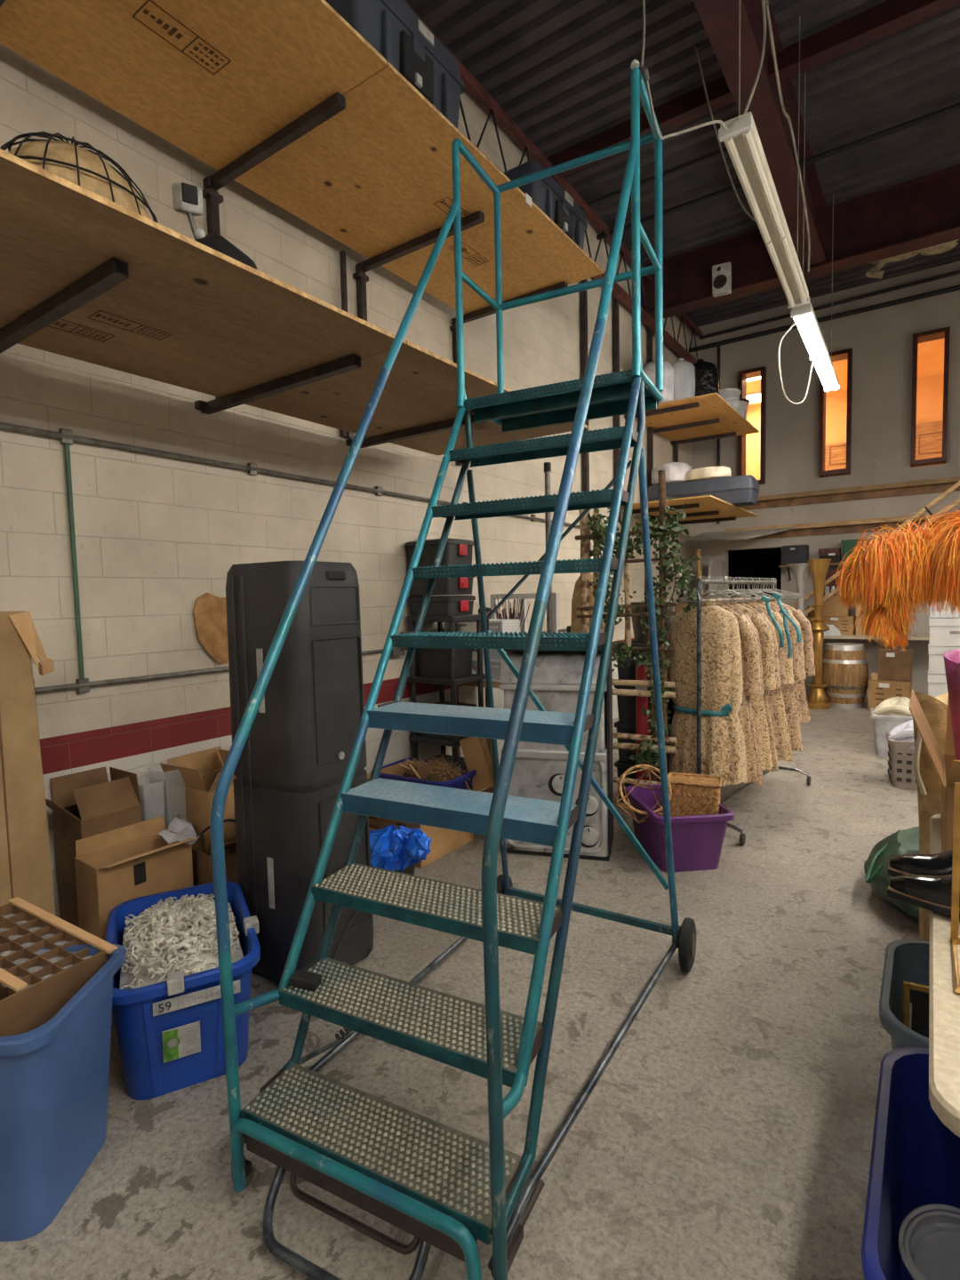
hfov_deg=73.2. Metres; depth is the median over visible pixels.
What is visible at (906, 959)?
storage tote
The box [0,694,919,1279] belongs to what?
floor
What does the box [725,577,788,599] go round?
wire hanger
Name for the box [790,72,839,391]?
strip light
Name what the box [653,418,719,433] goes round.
shelf bracket
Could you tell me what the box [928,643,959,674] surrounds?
file box
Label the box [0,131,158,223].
shade
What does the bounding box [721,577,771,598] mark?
wire hanger
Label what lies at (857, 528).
trim
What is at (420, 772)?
cardboard piece
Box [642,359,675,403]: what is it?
wrapped bundle
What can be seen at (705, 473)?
sack
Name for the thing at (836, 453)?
door
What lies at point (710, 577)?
wire hanger
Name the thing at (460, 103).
truss
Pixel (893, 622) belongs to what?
plume
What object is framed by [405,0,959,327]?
ceiling
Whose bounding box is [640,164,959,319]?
beam
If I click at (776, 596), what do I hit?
tie
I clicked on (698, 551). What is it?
wood post
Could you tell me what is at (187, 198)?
desk lamp
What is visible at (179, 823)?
bag
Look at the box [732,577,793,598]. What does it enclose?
wire hanger
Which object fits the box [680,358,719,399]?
wrapped bundle
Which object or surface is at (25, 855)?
carton
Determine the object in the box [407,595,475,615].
toolbox
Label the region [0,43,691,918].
wall
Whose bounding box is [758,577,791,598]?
wire hanger
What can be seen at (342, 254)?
wall post
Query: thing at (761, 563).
wall
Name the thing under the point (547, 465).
steel pole
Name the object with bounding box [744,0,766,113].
cable
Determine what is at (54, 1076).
storage tote
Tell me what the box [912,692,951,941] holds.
canvas bag
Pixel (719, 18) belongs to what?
beam
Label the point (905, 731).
linens
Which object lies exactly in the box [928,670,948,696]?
file box
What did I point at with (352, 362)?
shelf bracket
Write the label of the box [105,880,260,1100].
storage tote
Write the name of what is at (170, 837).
wrapper
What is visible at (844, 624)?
cardboard box
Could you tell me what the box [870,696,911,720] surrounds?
linens
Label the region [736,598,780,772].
coat
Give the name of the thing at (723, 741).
coat
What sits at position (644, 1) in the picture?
cable
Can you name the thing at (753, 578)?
wire hanger
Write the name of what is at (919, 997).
picture
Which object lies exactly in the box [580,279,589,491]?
wall post
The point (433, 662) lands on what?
box
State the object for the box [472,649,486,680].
drawer unit
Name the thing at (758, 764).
coat
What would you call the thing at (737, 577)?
wire hanger
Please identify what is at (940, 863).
shoe
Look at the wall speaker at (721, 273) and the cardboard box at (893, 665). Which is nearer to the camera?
the wall speaker at (721, 273)
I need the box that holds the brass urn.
[803,606,815,633]
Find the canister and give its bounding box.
[635,652,651,780]
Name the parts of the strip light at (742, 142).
hanging chain, hanging chain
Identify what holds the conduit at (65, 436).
attached to the wall at (155, 535)
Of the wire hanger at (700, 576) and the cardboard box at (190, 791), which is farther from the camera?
the wire hanger at (700, 576)
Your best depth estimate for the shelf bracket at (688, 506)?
8.40 m
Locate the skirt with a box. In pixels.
[834,511,959,618]
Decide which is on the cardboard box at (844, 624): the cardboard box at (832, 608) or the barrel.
the cardboard box at (832, 608)
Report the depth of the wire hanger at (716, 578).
4.54 m
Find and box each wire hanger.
[674,576,735,602]
[680,576,751,601]
[684,577,752,600]
[687,576,718,601]
[688,576,701,602]
[691,576,734,600]
[701,576,731,600]
[701,576,753,599]
[701,576,755,599]
[704,576,771,599]
[706,576,731,600]
[707,576,761,599]
[712,577,771,599]
[714,577,767,599]
[717,576,752,598]
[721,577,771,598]
[724,577,783,599]
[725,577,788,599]
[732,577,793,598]
[735,577,775,599]
[742,577,801,598]
[756,578,804,597]
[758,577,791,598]
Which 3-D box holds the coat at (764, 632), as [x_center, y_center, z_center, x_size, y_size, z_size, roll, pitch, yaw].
[1.835,0.319,4.835,0.690,1.257,0.182,1,4,29]
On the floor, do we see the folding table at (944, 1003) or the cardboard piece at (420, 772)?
the folding table at (944, 1003)
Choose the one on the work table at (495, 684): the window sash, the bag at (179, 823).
the window sash
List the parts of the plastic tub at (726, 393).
lid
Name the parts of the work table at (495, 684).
leg, leg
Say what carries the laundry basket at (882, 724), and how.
on the floor
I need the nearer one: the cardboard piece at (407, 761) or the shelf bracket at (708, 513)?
the cardboard piece at (407, 761)
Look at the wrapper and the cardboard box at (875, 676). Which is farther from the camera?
the cardboard box at (875, 676)
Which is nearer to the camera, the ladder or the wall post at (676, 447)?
the ladder
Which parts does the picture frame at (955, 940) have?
rail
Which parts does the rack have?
rail, rail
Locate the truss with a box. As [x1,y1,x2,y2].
[402,0,702,365]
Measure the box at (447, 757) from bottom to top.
0.225 m
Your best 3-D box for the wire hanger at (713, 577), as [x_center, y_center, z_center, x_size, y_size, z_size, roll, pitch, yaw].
[1.631,-0.354,4.490,0.465,0.170,0.042,0,4,18]
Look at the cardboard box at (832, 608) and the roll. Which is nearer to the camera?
the roll
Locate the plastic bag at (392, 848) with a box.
[368,824,431,875]
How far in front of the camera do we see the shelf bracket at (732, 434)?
9.96 m
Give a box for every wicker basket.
[615,764,671,823]
[667,772,722,816]
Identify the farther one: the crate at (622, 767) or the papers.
the papers
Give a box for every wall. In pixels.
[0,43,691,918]
[691,261,959,697]
[728,547,781,598]
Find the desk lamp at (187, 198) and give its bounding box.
[171,182,257,270]
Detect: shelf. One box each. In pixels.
[0,0,387,170]
[0,148,406,397]
[233,62,603,314]
[244,340,587,455]
[620,495,758,520]
[634,392,759,444]
[778,562,844,580]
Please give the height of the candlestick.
2.080 m
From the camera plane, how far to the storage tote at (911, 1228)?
1.66 m
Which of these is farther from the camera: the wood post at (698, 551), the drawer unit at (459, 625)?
the wood post at (698, 551)
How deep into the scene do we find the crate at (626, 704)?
5.07 m
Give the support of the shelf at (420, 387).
on the shelf bracket at (445, 425)
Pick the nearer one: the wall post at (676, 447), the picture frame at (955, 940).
the picture frame at (955, 940)
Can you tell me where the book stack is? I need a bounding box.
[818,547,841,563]
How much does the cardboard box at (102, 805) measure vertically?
0.850 m
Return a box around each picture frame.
[902,980,928,1038]
[950,782,959,994]
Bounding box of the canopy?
[684,527,797,543]
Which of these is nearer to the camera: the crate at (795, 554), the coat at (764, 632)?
the coat at (764, 632)
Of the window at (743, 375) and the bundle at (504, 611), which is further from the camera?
the window at (743, 375)
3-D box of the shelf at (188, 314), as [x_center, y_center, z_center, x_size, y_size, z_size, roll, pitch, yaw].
[-1.563,-1.255,2.244,1.302,0.020,2.458,1,5,35]
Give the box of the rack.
[696,578,810,845]
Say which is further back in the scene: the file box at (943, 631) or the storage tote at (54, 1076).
the file box at (943, 631)
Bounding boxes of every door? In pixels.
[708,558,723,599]
[824,442,846,470]
[915,420,942,467]
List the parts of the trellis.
vine stem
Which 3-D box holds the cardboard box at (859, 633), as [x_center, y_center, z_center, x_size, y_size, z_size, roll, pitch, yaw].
[5.755,-0.324,9.462,0.423,0.501,0.340,1,5,35]
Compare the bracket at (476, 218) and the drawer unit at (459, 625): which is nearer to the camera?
the bracket at (476, 218)
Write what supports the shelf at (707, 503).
on the shelf bracket at (732, 518)
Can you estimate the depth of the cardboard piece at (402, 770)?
4.49 m
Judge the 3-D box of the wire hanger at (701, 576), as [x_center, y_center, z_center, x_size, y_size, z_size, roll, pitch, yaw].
[1.493,-0.340,4.333,0.023,0.173,0.465,-4,5,-38]
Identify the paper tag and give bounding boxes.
[525,192,532,207]
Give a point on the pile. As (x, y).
(180, 934)
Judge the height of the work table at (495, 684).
0.980 m
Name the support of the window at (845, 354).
in the wall at (881, 340)
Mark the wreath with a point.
(438, 772)
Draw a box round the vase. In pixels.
[786,562,809,616]
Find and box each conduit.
[0,421,630,535]
[34,624,615,694]
[64,443,84,679]
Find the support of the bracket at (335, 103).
attached to the wall at (155, 535)
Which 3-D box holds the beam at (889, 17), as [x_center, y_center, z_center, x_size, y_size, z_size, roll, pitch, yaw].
[4.100,-4.790,4.350,8.420,0.160,0.140,1,5,35]
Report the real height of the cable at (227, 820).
0.105 m
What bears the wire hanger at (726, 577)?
hanging from the rack
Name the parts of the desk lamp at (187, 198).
knob, dish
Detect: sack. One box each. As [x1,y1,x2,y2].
[651,461,691,485]
[684,465,731,481]
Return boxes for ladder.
[209,59,695,1279]
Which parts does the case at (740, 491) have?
lid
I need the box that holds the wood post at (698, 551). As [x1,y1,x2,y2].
[696,549,703,599]
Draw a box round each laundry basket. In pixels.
[870,707,912,757]
[886,731,917,789]
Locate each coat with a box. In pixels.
[665,599,761,783]
[669,599,746,786]
[717,598,775,770]
[718,598,764,786]
[736,597,793,761]
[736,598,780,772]
[737,597,786,760]
[756,597,800,749]
[758,596,815,722]
[759,596,805,751]
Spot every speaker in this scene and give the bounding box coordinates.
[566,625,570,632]
[712,262,731,296]
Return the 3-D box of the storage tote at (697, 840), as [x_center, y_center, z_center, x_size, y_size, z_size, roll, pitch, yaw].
[1.236,1.185,4.098,0.480,0.360,0.660,-2,4,-6]
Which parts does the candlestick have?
stem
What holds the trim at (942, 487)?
attached to the wall at (881, 340)
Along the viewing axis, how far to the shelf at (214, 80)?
2.84 m
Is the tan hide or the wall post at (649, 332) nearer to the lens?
the tan hide
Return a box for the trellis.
[575,470,700,784]
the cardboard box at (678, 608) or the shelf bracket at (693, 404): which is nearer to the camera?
the shelf bracket at (693, 404)
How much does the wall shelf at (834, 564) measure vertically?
0.242 m
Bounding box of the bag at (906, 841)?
[864,826,919,919]
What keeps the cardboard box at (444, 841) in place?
on the floor
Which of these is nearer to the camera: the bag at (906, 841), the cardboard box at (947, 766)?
the cardboard box at (947, 766)
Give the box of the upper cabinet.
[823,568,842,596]
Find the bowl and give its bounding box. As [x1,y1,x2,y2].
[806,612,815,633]
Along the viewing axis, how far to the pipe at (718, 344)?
9.65 m
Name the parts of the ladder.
handrail leg, handrail, brake rod, handrail, guard post, guard rail, leg, guard post, handrail leg, handrail, guard rail, guard rail, handrail, guard post, guard rail, leg, guard post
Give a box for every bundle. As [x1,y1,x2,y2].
[490,594,530,631]
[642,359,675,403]
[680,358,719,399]
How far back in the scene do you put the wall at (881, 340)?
9.80 m
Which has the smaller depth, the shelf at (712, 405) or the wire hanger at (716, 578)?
the wire hanger at (716, 578)
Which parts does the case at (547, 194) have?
lid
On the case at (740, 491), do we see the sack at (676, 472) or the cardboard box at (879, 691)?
the sack at (676, 472)
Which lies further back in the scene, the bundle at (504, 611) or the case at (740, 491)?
the case at (740, 491)
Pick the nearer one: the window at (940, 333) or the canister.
the canister
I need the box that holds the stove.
[499,645,613,861]
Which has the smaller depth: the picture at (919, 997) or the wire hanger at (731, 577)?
the picture at (919, 997)
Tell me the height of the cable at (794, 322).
0.631 m
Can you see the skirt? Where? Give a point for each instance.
(881, 563)
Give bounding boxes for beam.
[546,0,959,179]
[586,147,727,206]
[596,102,959,239]
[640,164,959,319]
[693,0,826,267]
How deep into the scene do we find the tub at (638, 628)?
5.00 m
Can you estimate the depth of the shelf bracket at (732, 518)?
10.02 m
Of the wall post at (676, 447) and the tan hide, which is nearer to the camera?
the tan hide
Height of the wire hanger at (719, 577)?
0.166 m
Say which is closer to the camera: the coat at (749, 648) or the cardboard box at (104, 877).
the cardboard box at (104, 877)
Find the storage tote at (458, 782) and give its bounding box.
[370,757,476,789]
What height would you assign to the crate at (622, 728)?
0.315 m
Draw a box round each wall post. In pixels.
[339,250,354,439]
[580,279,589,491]
[613,298,620,522]
[647,330,653,528]
[673,444,678,533]
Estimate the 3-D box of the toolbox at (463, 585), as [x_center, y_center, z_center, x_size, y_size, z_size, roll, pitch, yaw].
[-0.301,-0.441,5.109,0.457,0.173,0.360,1,5,35]
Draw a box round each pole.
[544,462,552,633]
[791,480,959,614]
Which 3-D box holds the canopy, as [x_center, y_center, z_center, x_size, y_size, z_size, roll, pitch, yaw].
[4.162,-1.667,10.270,1.551,0.252,0.894,1,5,35]
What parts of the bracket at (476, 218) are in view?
wall plate, arm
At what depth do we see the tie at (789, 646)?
4.85 m
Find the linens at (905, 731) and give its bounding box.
[888,720,914,750]
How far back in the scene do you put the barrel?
8.95 m
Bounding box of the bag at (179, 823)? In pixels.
[165,815,196,844]
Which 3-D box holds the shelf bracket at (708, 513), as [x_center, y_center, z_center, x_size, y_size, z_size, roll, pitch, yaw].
[2.918,-1.786,9.279,0.972,0.052,0.090,1,5,35]
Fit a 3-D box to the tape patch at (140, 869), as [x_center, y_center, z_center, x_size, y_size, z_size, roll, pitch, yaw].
[-1.508,1.036,2.871,0.004,0.090,0.050,1,5,35]
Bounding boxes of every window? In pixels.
[737,366,766,484]
[745,338,944,479]
[818,348,852,478]
[910,326,950,467]
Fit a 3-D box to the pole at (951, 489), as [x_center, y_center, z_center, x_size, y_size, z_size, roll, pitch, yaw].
[5.724,-0.876,8.898,3.042,3.639,0.195,1,5,35]
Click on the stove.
(539, 771)
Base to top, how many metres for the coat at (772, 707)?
1.247 m
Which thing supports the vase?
on the pedestal
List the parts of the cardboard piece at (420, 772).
panel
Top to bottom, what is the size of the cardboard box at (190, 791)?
0.830 m
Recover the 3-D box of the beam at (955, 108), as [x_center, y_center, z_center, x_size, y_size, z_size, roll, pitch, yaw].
[4.889,-4.822,5.483,8.420,0.060,0.060,1,5,35]
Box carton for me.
[0,610,55,915]
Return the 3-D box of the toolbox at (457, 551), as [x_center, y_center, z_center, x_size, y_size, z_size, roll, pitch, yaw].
[-0.306,-0.656,5.095,0.457,0.248,0.360,1,5,35]
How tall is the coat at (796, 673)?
1.227 m
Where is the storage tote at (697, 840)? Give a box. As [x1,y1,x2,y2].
[623,784,734,871]
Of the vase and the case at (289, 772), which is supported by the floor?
the case at (289, 772)
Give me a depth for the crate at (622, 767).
5.15 m
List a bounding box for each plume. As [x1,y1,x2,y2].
[852,573,959,650]
[905,504,959,617]
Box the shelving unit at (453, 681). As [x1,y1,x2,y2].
[406,614,485,764]
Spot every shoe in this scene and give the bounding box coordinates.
[887,846,952,876]
[887,873,959,917]
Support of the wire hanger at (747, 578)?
hanging from the rack
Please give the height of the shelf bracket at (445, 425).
0.052 m
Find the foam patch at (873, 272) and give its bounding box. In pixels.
[865,239,959,279]
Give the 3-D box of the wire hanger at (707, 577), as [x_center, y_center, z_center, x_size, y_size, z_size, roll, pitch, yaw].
[1.569,-0.347,4.418,0.031,0.172,0.465,-2,4,-17]
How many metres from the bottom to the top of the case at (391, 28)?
0.520 m
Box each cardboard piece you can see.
[393,762,417,777]
[402,758,420,767]
[408,763,430,779]
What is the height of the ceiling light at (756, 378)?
0.050 m
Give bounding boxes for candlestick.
[807,558,831,709]
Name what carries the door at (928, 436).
in the window at (931, 354)
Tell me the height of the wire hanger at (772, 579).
0.168 m
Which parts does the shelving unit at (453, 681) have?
leg, shelf, leg, shelf, shelf, leg, leg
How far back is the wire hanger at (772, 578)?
5.45 m
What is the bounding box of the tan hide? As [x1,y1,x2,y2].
[192,592,228,663]
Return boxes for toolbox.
[405,537,473,567]
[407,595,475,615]
[409,576,475,595]
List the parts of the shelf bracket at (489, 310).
wall plate, arm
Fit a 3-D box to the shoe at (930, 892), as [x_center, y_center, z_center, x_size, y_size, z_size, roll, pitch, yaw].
[1.353,0.695,1.804,0.361,0.153,0.142,2,5,40]
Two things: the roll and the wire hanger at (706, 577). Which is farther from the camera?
the wire hanger at (706, 577)
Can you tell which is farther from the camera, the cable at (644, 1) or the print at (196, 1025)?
the cable at (644, 1)
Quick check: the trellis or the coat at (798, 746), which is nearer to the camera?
the trellis
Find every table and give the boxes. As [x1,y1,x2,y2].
[451,680,499,763]
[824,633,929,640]
[928,814,959,1137]
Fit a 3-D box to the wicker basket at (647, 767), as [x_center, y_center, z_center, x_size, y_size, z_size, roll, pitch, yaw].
[1.025,0.957,4.065,0.343,0.351,0.333,0,4,16]
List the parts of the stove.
knob, panel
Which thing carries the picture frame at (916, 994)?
in the storage tote at (906, 959)
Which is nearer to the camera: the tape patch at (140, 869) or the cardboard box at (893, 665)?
the tape patch at (140, 869)
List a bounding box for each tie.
[760,595,783,647]
[771,592,800,642]
[779,609,791,656]
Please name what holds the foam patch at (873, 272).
attached to the ceiling
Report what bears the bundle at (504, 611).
on the work table at (495, 684)
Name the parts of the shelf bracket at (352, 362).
wall plate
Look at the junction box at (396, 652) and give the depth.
4.97 m
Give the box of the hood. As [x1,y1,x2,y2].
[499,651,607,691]
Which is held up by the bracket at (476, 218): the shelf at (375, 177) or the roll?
the shelf at (375, 177)
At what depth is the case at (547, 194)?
4.38 m
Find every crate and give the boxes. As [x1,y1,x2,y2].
[0,896,118,1036]
[613,640,666,679]
[614,685,674,727]
[614,720,670,767]
[614,759,669,801]
[781,544,808,565]
[841,538,869,562]
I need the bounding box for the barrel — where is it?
[822,642,868,709]
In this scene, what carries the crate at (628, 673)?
on the crate at (626, 704)
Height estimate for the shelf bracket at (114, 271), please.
0.052 m
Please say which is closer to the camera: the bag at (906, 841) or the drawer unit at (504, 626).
the bag at (906, 841)
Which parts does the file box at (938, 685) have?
lid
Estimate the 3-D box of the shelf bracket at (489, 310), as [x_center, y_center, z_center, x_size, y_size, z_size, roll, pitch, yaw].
[0.228,-2.129,5.296,1.086,1.240,0.106,1,5,35]
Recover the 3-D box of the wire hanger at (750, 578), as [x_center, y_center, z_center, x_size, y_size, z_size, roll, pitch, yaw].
[2.154,-0.406,5.103,0.035,0.171,0.465,-2,4,-16]
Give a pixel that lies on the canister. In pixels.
(642, 723)
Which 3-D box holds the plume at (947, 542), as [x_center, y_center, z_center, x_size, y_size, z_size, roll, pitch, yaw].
[1.401,-0.160,1.821,0.354,0.473,0.362,0,4,14]
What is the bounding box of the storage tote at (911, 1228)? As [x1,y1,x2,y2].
[861,1046,959,1279]
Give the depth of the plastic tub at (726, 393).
8.97 m
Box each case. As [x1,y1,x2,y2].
[225,560,373,981]
[325,0,463,128]
[503,160,587,249]
[647,474,759,522]
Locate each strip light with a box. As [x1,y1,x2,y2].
[718,0,809,308]
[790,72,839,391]
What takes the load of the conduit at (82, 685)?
attached to the wall at (155, 535)
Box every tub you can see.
[631,600,675,642]
[719,388,741,409]
[725,398,749,416]
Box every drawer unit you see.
[444,619,493,649]
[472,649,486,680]
[488,619,519,681]
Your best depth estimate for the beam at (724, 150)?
6.74 m
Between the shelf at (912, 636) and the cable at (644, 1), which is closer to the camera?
the cable at (644, 1)
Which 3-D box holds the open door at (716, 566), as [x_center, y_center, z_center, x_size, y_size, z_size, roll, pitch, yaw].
[3.913,-0.231,10.643,0.090,2.180,0.780,1,5,35]
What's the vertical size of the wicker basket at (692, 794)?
0.475 m
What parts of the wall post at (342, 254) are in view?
foot plate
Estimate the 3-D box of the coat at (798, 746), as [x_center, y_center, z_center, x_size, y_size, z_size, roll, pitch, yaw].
[2.345,0.268,5.434,0.179,1.257,0.728,-4,5,-39]
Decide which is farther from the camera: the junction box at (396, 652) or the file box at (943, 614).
the file box at (943, 614)
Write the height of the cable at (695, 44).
1.928 m
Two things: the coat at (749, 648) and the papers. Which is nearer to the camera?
the coat at (749, 648)
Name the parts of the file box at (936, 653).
lid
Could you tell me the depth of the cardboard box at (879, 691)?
8.66 m
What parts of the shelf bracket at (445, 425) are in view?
wall plate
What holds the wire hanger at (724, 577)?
hanging from the rack
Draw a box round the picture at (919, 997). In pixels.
[909,988,928,1038]
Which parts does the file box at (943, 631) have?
lid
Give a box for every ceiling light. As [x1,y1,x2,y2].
[746,376,760,381]
[746,391,760,403]
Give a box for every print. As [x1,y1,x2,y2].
[162,1028,179,1062]
[184,1024,199,1054]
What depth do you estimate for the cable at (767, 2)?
5.04 m
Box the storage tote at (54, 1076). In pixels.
[0,944,125,1241]
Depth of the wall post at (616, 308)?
8.28 m
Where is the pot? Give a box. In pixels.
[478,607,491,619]
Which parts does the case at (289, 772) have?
moulded panel, moulded panel, moulded panel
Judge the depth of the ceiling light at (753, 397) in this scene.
12.66 m
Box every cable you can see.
[194,818,234,842]
[640,0,645,66]
[641,66,738,139]
[694,43,756,222]
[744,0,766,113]
[764,0,810,271]
[777,320,814,404]
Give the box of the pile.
[119,893,243,989]
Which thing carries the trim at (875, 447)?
attached to the wall at (881, 340)
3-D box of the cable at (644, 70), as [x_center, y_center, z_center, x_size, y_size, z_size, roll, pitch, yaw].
[0.972,-2.366,2.867,0.126,0.510,1.124,2,5,44]
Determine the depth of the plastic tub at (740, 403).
9.29 m
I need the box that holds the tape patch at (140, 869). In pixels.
[133,861,146,885]
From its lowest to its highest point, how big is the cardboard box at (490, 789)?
0.320 m
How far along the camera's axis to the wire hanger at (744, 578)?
4.91 m
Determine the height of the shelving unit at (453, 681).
1.522 m
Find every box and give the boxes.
[45,766,143,927]
[74,816,196,941]
[160,745,235,855]
[191,834,237,886]
[367,760,487,868]
[390,647,405,656]
[416,647,473,678]
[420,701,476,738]
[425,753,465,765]
[459,736,495,791]
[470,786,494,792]
[674,602,687,615]
[822,595,850,615]
[823,615,855,635]
[855,600,885,635]
[867,676,911,711]
[872,672,878,679]
[877,648,911,680]
[908,689,959,851]
[928,616,959,646]
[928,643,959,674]
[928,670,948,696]
[929,595,959,617]
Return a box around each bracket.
[0,256,128,353]
[194,353,360,414]
[202,91,345,399]
[345,414,487,447]
[352,210,484,438]
[449,280,567,465]
[624,401,699,419]
[632,503,698,513]
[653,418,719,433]
[653,510,719,519]
[671,432,735,445]
[671,516,735,524]
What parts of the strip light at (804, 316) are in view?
hanging chain, hanging chain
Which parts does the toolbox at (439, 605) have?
lid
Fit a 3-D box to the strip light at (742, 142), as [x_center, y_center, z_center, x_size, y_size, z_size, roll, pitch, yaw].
[1.923,-3.718,4.207,0.161,2.163,2.426,1,5,33]
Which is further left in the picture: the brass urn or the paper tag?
the paper tag
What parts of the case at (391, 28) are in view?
lid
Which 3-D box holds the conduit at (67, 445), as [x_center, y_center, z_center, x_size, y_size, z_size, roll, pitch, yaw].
[-1.960,-0.375,3.126,0.022,1.140,0.021,-4,5,-33]
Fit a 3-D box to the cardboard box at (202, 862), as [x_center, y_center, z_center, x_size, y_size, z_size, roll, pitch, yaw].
[-1.250,1.192,3.252,0.380,0.567,0.327,2,5,41]
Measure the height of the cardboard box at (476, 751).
0.390 m
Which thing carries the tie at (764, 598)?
hanging from the wire hanger at (731, 577)
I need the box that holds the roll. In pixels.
[944,649,959,759]
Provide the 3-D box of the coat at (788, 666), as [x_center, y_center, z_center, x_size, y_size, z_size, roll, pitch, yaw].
[2.132,0.294,5.178,0.717,1.267,0.185,2,5,43]
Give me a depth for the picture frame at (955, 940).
1.65 m
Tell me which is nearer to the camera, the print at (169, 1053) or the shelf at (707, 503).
the print at (169, 1053)
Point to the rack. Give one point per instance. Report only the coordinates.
(742, 836)
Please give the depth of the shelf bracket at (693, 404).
8.34 m
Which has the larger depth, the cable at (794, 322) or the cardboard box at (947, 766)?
the cable at (794, 322)
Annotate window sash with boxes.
[490,592,558,632]
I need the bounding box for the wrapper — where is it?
[158,828,199,845]
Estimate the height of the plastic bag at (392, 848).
0.340 m
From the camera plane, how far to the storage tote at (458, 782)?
4.34 m
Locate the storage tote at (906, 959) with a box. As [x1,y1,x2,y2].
[879,938,929,1048]
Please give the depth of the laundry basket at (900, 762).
5.37 m
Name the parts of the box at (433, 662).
lid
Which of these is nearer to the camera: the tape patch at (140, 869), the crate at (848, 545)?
the tape patch at (140, 869)
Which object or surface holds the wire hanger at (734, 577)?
hanging from the rack
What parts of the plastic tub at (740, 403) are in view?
lid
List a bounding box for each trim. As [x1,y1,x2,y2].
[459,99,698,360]
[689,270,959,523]
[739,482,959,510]
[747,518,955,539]
[792,447,875,543]
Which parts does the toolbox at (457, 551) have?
lid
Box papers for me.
[822,624,841,635]
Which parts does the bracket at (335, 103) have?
wall plate, arm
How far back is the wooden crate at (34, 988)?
1.97 m
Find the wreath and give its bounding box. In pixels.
[403,753,470,784]

